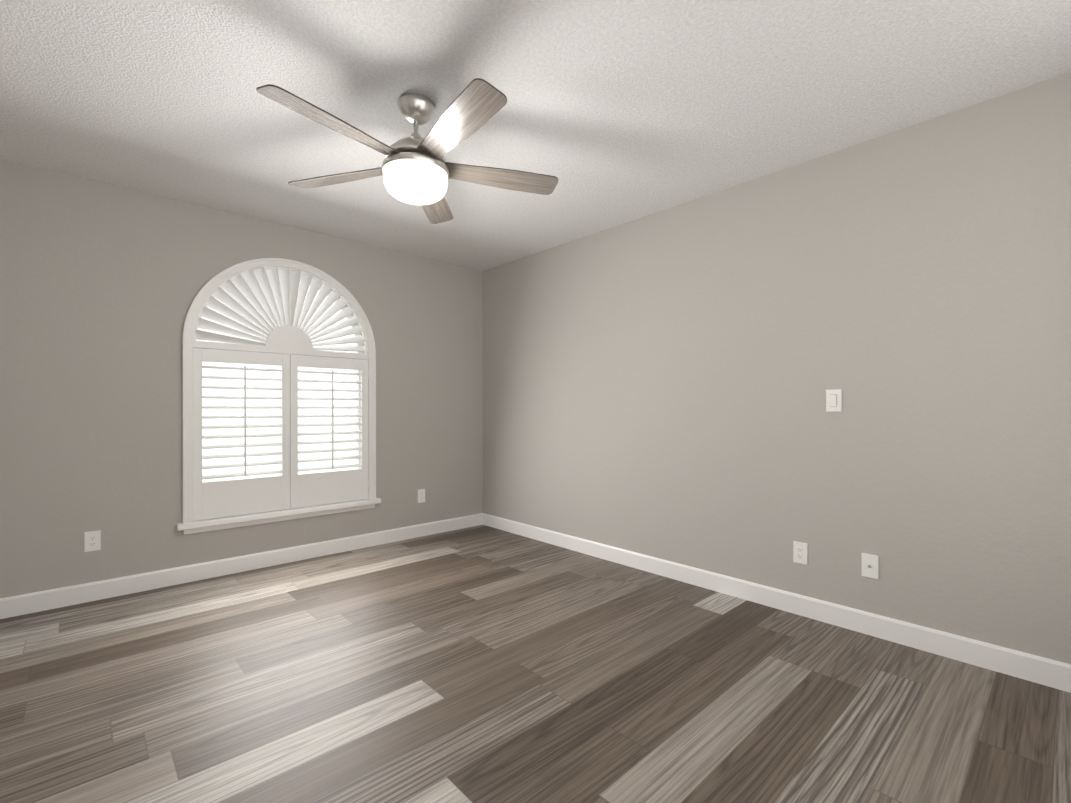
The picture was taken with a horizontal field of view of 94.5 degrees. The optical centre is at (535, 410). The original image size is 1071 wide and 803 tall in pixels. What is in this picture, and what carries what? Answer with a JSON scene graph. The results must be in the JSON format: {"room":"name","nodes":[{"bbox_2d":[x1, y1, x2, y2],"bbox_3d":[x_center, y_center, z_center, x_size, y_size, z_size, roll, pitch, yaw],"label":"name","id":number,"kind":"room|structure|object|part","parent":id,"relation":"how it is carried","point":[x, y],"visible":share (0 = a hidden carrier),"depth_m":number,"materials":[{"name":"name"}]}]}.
{"room":"empty bedroom","nodes":[
{"label":"empty bedroom","id":0,"kind":"room"},
{"bbox_2d":[0,159,482,597],"bbox_3d":[-1.936,-0.118,3.696,3.714,2.500,0.150,0,0,-43],"label":"wall","id":1,"kind":"structure","parent":0,"point":[102,284],"depth_m":3.11,"materials":[{"name":"paint"}]},
{"bbox_2d":[84,530,100,551],"bbox_3d":[-2.633,0.779,2.946,0.072,0.117,0.009,0,0,-43],"label":"outlet","id":2,"kind":"object","parent":1,"relation":"attached to","point":[92,540],"visible":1,"depth_m":2.94,"materials":[{"name":"white plastic"}]},
{"bbox_2d":[0,513,482,618],"bbox_3d":[-1.880,1.077,3.639,3.714,0.110,0.014,0,0,-43],"label":"baseboard","id":3,"kind":"structure","parent":1,"relation":"attached to","point":[22,604],"depth_m":3.33,"materials":[{"name":"white wood"}]},
{"bbox_2d":[182,258,375,522],"bbox_3d":[-1.865,-0.188,3.729,1.319,1.850,0.167,0,0,-43],"label":"window","id":4,"kind":"structure","parent":1,"relation":"in","point":[206,290],"depth_m":3.44,"materials":[{"name":"white wood"}]},
{"bbox_3d":[-1.908,-0.165,3.776,1.228,1.804,0.040,0,0,-43],"label":"frame","id":5,"kind":"part","parent":4,"relation":"part of","materials":[{"name":"white wood"}]},
{"bbox_2d":[193,266,368,359],"bbox_3d":[-1.834,-0.737,3.694,1.210,0.642,0.078,0,0,-43],"label":"window shutter","id":6,"kind":"object","parent":4,"relation":"attached to","point":[272,308],"depth_m":3.63,"materials":[{"name":"white wood"}]},
{"bbox_2d":[193,348,368,520],"bbox_3d":[-1.829,0.160,3.691,1.210,1.147,0.078,0,0,-43],"label":"window shutters","id":7,"kind":"object","parent":4,"relation":"attached to","point":[289,487],"visible":0.98,"depth_m":3.65,"materials":[{"name":"white wood"}]},
{"bbox_2d":[177,498,380,534],"bbox_3d":[-1.844,0.775,3.708,1.381,0.077,0.160,0,0,-43],"label":"window sill","id":8,"kind":"structure","parent":1,"relation":"attached to","point":[205,525],"depth_m":3.58,"materials":[{"name":"white wood"}]},
{"bbox_2d":[418,489,424,502],"bbox_3d":[-1.021,0.768,4.435,0.072,0.117,0.009,0,0,-43],"label":"outlet","id":9,"kind":"object","parent":1,"relation":"attached to","point":[421,495],"visible":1,"depth_m":4.43,"materials":[{"name":"white plastic"}]},
{"bbox_2d":[0,525,1070,802],"bbox_3d":[-0.359,1.186,1.992,4.014,0.100,4.798,0,0,-43],"label":"floor","id":10,"kind":"structure","parent":0,"point":[480,663],"depth_m":1.96,"materials":[{"name":"brown wood"}]},
{"bbox_2d":[0,0,1070,270],"bbox_3d":[-0.359,-1.414,1.985,4.014,0.100,4.798,0,0,-43],"label":"ceiling","id":11,"kind":"structure","parent":0,"point":[612,114],"depth_m":2.12,"materials":[{"name":"white paint"}]},
{"bbox_2d":[256,78,557,223],"bbox_3d":[-0.524,-1.152,2.171,1.281,0.425,1.263,0,0,-43],"label":"ceiling fan","id":12,"kind":"object","parent":11,"relation":"hanging from","point":[415,168],"visible":1,"depth_m":2.10,"materials":[{"name":"silver metal"}]},
{"bbox_2d":[483,72,1070,663],"bbox_3d":[1.060,-0.117,3.299,0.150,2.500,4.798,0,0,-43],"label":"wall","id":13,"kind":"structure","parent":0,"point":[657,384],"depth_m":2.62,"materials":[{"name":"paint"}]},
{"bbox_2d":[483,513,1070,692],"bbox_3d":[1.005,1.078,3.241,0.014,0.110,4.484,0,0,-43],"label":"baseboard","id":14,"kind":"structure","parent":13,"relation":"attached to","point":[1055,674],"depth_m":2.60,"materials":[{"name":"white wood"}]},
{"bbox_2d":[793,541,807,564],"bbox_3d":[1.467,0.791,2.744,0.009,0.117,0.072,0,0,-43],"label":"outlet","id":15,"kind":"object","parent":13,"relation":"attached to","point":[800,552],"visible":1,"depth_m":2.74,"materials":[{"name":"white plastic"}]},
{"bbox_2d":[826,389,841,411],"bbox_3d":[1.576,-0.050,2.619,0.015,0.117,0.072,0,0,-43],"label":"light switch","id":16,"kind":"object","parent":13,"relation":"attached to","point":[834,400],"visible":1,"depth_m":2.62,"materials":[{"name":"white plastic"}]},
{"bbox_2d":[861,553,878,578],"bbox_3d":[1.686,0.788,2.500,0.017,0.117,0.072,0,0,-43],"label":"outlet","id":17,"kind":"object","parent":13,"relation":"attached to","point":[870,566],"visible":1,"depth_m":2.50,"materials":[{"name":"white plastic"}]},
{"label":"outside","id":18,"kind":"structure","parent":0,"visible":0},
{"bbox_2d":[197,283,356,481],"bbox_3d":[-2.169,-0.269,4.058,6.000,4.400,0.001,0,0,-43],"label":"sky","id":19,"kind":"structure","parent":18,"point":[235,382],"depth_m":4.05,"materials":[{"name":"white"}]}
]}

